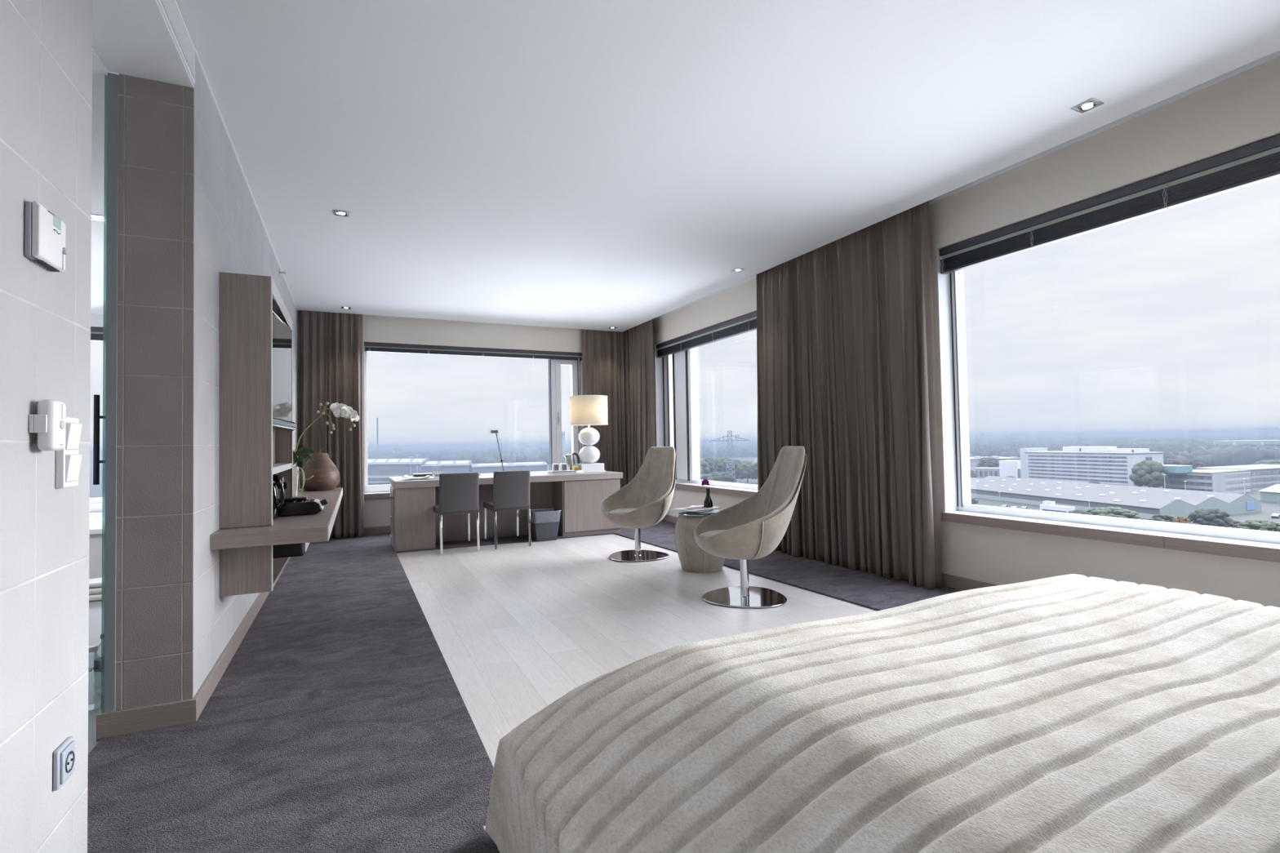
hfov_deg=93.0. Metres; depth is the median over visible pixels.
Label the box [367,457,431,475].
shed
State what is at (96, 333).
blind
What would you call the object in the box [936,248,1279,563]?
window
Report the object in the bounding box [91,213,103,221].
recessed light
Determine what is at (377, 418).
radio mast
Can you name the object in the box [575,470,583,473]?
napkin
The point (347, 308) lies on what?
recessed light
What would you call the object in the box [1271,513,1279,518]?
car
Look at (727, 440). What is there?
pylon
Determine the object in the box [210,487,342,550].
console shelf
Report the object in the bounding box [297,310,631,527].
wall
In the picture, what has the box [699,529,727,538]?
seat cushion
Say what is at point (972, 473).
tree
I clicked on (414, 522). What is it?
desk
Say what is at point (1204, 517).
shrub
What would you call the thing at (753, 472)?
tree
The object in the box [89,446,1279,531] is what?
ground
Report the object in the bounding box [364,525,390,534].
baseboard
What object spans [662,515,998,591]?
baseboard
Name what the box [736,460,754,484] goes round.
tree
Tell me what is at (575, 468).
box
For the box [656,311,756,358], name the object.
blind
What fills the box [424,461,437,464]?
roof light
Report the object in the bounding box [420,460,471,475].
shed
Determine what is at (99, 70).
ceiling
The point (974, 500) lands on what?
shrub
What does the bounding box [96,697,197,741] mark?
baseboard
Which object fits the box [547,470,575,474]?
tray
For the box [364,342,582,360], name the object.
blind
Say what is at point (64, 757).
wall socket
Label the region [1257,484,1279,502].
shed
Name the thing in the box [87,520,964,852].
carpet
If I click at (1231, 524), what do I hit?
shrub
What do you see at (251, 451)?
upper cabinet
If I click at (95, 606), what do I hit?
floor
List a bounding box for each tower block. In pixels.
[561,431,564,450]
[703,439,707,445]
[734,434,739,444]
[980,432,984,439]
[1038,432,1044,438]
[1255,427,1278,431]
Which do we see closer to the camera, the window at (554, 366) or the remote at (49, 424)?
the remote at (49, 424)
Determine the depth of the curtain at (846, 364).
5.13 m
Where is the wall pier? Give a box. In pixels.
[115,73,194,711]
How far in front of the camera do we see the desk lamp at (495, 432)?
7.82 m
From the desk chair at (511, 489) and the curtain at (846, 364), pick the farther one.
the desk chair at (511, 489)
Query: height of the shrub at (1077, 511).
3.008 m
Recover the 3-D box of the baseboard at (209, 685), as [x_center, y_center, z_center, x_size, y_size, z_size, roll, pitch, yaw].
[-3.026,1.267,5.008,0.016,0.104,5.520,0,-2,-25]
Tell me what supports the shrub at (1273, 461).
on the ground
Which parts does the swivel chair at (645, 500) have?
post, plate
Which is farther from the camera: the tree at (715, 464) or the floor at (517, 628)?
the tree at (715, 464)
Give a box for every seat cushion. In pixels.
[608,508,636,515]
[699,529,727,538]
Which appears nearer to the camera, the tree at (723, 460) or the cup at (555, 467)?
the cup at (555, 467)
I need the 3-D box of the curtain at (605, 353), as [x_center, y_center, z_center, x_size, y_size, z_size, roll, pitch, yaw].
[-0.495,-0.104,9.233,0.773,2.940,0.103,0,-2,-25]
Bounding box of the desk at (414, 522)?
[388,471,622,551]
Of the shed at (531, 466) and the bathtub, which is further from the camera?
the shed at (531, 466)
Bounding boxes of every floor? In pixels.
[88,600,102,754]
[396,533,877,767]
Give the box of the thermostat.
[24,200,66,272]
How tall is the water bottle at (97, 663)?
0.266 m
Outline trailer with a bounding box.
[1040,501,1075,512]
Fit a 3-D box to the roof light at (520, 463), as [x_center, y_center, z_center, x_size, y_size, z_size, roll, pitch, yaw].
[-129.455,42.791,707.478,31.937,1.703,4.564,0,-2,-24]
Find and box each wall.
[0,0,297,852]
[89,313,103,513]
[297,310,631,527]
[652,56,1279,607]
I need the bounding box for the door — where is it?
[93,74,107,713]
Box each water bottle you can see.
[88,644,101,711]
[93,634,101,693]
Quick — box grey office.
[1162,464,1250,493]
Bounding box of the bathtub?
[88,512,102,578]
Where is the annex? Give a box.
[973,460,1021,478]
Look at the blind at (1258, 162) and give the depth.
3.50 m
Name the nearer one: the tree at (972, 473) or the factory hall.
the tree at (972, 473)
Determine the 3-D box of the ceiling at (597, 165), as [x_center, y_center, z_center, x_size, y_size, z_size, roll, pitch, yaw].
[0.351,-1.758,3.413,5.080,0.258,12.150,0,-2,-25]
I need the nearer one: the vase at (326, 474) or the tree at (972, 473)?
the vase at (326, 474)
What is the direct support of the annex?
on the ground
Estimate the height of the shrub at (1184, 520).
3.943 m
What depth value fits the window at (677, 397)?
8.35 m
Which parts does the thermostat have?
plate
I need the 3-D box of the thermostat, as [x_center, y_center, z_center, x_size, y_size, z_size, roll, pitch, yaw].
[-1.264,-0.401,1.297,0.030,0.119,0.128,0,-2,-25]
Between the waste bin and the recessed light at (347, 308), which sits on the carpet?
the waste bin
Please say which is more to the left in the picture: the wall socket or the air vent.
the wall socket
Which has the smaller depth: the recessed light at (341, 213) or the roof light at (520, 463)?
the recessed light at (341, 213)
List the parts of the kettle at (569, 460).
handle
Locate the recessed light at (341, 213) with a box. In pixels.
[333,209,349,217]
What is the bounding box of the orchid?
[293,401,359,496]
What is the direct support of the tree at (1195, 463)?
on the ground
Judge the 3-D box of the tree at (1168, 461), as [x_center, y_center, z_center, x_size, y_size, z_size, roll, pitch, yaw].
[402.092,30.217,459.491,13.708,12.023,13.672,0,-2,-25]
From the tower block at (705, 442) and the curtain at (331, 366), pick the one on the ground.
the tower block at (705, 442)
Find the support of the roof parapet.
on the ground
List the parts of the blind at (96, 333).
rail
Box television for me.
[272,310,296,431]
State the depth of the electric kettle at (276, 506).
3.41 m
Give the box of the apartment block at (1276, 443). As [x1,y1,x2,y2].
[1213,440,1279,448]
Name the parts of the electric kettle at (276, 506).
handle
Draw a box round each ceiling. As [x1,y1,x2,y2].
[90,48,118,314]
[92,0,193,88]
[176,0,1279,332]
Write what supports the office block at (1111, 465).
on the ground
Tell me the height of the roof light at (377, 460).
3.013 m
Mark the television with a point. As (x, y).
(282, 333)
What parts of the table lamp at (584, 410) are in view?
shade trim, lamp shade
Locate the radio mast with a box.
[377,417,378,453]
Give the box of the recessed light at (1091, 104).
[1071,97,1104,113]
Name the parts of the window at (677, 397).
sill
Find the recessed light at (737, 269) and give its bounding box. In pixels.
[730,267,745,271]
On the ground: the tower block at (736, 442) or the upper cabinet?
the tower block at (736, 442)
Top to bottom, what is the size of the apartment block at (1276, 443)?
21.510 m
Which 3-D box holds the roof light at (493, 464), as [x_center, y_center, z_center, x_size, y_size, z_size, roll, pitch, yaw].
[-168.300,43.025,690.034,31.937,1.703,4.564,0,-2,-24]
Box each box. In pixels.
[272,542,309,558]
[277,498,327,515]
[572,465,579,473]
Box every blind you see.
[90,327,102,341]
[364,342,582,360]
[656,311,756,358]
[939,133,1279,274]
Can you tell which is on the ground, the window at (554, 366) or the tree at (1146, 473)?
the tree at (1146, 473)
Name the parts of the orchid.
pot, stem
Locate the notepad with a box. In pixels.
[400,474,439,479]
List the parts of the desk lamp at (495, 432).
arm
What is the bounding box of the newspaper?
[668,505,720,512]
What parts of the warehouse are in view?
blue door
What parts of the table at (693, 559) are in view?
glass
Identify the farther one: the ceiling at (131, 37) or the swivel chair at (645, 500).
the swivel chair at (645, 500)
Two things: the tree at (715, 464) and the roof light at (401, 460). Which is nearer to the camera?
the tree at (715, 464)
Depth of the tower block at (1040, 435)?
2423.40 m
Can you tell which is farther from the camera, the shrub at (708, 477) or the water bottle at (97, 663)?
the shrub at (708, 477)
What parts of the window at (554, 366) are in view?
sill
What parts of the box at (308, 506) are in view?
plate, knob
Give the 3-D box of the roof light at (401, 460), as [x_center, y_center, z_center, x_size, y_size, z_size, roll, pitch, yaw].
[-264.309,38.539,685.251,12.866,3.013,4.607,-2,-2,19]
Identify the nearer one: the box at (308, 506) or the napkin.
the box at (308, 506)
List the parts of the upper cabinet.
panel, panel, television panel, panel, panel, frame, panel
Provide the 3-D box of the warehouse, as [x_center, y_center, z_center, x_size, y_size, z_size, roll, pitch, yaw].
[203.286,31.728,294.345,57.360,7.312,148.160,-1,-2,-8]
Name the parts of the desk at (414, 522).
drawer, drawer, drawer, panel, cabinet door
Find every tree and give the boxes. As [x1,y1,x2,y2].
[699,459,710,474]
[704,457,723,472]
[717,455,730,471]
[724,459,742,481]
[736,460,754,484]
[747,462,757,479]
[969,469,976,477]
[977,457,999,467]
[1128,459,1168,487]
[1163,458,1182,465]
[1181,458,1205,468]
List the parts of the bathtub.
panel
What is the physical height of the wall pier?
2.722 m
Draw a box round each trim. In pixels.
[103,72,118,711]
[195,48,297,311]
[652,49,1279,320]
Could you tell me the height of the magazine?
0.016 m
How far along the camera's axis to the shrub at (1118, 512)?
209.03 m
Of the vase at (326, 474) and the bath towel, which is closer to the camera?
the bath towel
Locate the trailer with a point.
(1051, 506)
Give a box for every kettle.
[272,480,284,519]
[564,453,579,470]
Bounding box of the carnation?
[701,479,711,488]
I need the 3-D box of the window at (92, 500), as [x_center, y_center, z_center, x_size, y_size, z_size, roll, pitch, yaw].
[-5.677,-0.121,7.056,1.700,1.965,0.080,0,-2,-25]
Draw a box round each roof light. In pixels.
[375,459,386,462]
[387,459,399,462]
[400,459,410,462]
[412,458,424,462]
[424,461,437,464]
[440,461,453,463]
[456,461,468,463]
[476,462,506,465]
[515,462,542,464]
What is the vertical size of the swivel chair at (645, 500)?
1.082 m
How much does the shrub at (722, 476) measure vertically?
10.597 m
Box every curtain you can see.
[299,310,364,539]
[582,328,629,488]
[627,319,654,483]
[755,200,942,589]
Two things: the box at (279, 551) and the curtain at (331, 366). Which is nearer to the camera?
the box at (279, 551)
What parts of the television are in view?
trim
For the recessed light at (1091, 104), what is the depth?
3.16 m
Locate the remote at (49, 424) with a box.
[28,399,66,451]
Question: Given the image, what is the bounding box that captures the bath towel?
[88,577,102,601]
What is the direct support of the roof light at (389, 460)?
attached to the shed at (375, 466)
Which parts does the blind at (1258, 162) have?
ladder cord, ladder cord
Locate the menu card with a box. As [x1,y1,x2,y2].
[433,471,442,477]
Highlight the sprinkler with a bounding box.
[278,268,285,275]
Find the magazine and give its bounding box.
[686,510,716,514]
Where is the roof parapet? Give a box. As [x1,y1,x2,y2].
[367,476,390,485]
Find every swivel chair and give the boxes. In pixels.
[600,446,676,561]
[693,445,806,608]
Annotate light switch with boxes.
[55,417,82,488]
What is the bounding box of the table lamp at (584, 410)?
[568,395,608,472]
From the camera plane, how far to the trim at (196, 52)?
3.46 m
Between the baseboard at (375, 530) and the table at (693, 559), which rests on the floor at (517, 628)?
the table at (693, 559)
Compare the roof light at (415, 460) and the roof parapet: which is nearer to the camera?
the roof parapet
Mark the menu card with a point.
(436, 474)
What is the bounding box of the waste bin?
[529,508,560,542]
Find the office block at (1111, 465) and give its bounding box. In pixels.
[1019,441,1164,488]
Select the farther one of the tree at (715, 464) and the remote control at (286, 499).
the tree at (715, 464)
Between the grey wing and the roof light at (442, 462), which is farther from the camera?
the roof light at (442, 462)
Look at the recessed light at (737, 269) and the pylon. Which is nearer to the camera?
the recessed light at (737, 269)
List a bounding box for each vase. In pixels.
[298,448,340,490]
[703,488,712,511]
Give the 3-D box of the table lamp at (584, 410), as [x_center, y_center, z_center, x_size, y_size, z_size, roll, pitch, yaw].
[-0.652,0.101,7.905,0.523,0.986,0.500,0,-2,-25]
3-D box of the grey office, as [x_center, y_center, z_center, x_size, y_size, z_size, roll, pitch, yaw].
[290.039,27.040,315.326,46.177,14.674,36.478,-1,-2,-10]
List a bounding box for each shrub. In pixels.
[700,474,714,480]
[703,471,735,482]
[971,496,979,504]
[1067,509,1088,514]
[1084,506,1140,519]
[1149,513,1177,522]
[1172,515,1191,524]
[1187,507,1233,527]
[1222,520,1239,528]
[1235,519,1279,532]
[1253,459,1279,464]
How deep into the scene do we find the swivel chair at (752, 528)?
4.30 m
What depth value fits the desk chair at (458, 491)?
6.43 m
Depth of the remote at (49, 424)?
1.27 m
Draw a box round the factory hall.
[969,455,1020,466]
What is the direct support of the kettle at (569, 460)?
on the desk at (414, 522)
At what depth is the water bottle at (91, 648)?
2.68 m
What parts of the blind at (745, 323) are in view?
rail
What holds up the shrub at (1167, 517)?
on the ground
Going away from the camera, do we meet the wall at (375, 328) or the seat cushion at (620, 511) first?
the seat cushion at (620, 511)
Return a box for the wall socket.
[53,736,75,791]
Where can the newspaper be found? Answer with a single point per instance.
(700, 508)
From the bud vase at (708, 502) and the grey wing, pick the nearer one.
the bud vase at (708, 502)
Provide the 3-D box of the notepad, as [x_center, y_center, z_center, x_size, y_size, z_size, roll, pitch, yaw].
[-2.474,0.572,6.900,0.446,0.052,0.307,0,-2,-25]
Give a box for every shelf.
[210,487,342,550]
[272,462,292,475]
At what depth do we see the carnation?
5.46 m
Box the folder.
[413,472,432,476]
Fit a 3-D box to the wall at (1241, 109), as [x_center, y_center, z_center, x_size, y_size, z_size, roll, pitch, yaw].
[2.607,-0.289,4.250,0.300,3.070,11.820,0,-2,-25]
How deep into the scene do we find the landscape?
1071.45 m
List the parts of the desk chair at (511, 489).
leg, leg, seat, backrest, leg, leg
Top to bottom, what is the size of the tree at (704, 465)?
19.103 m
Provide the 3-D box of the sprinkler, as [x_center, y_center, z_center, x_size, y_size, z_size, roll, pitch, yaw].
[-3.312,-1.426,5.622,0.052,0.070,0.070,0,-2,-25]
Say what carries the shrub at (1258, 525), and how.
on the ground
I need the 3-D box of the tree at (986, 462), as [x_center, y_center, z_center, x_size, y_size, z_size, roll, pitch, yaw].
[286.996,32.175,500.060,16.594,14.456,17.309,0,-2,-25]
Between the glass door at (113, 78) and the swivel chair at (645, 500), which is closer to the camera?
the glass door at (113, 78)
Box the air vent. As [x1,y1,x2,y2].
[156,0,195,84]
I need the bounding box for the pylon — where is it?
[709,430,750,483]
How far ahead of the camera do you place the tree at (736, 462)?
446.54 m
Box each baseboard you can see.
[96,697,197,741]
[193,591,269,719]
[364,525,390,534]
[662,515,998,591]
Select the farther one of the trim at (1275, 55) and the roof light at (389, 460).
the roof light at (389, 460)
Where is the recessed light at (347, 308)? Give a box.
[341,306,351,309]
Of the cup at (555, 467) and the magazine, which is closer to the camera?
the magazine
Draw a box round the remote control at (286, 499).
[279,496,307,501]
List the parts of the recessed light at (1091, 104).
bulb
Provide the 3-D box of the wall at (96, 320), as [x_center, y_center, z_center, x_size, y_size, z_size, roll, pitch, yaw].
[-4.047,-0.072,3.741,2.600,2.850,7.620,0,-2,-25]
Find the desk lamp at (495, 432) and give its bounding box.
[490,430,504,471]
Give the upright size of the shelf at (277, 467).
0.037 m
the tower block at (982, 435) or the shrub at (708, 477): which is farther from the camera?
the tower block at (982, 435)
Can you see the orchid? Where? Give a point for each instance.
(339, 410)
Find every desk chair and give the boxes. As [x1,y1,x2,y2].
[433,471,479,555]
[483,470,531,549]
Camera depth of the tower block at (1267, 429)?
4422.63 m
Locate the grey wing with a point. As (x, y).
(1262, 476)
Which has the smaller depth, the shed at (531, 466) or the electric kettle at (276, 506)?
the electric kettle at (276, 506)
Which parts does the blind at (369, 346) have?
rail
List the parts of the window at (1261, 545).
sill, sill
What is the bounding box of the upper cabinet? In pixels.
[219,271,293,596]
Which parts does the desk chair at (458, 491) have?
leg, seat, backrest, leg, leg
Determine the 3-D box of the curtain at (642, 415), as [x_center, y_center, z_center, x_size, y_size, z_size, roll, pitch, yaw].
[-0.009,-0.120,8.960,0.142,2.940,0.743,0,-2,-25]
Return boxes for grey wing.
[1195,464,1279,490]
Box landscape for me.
[367,429,1279,466]
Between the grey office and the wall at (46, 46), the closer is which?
the wall at (46, 46)
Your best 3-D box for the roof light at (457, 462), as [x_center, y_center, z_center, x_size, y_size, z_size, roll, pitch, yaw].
[-199.488,40.116,681.882,12.787,2.584,4.594,-1,-2,-6]
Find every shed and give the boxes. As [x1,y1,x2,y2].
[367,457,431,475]
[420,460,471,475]
[470,462,547,473]
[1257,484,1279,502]
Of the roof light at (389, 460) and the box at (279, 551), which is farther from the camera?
the roof light at (389, 460)
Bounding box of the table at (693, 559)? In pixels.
[674,510,724,573]
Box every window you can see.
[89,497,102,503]
[363,343,581,498]
[654,345,757,497]
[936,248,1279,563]
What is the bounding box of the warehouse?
[970,475,1262,519]

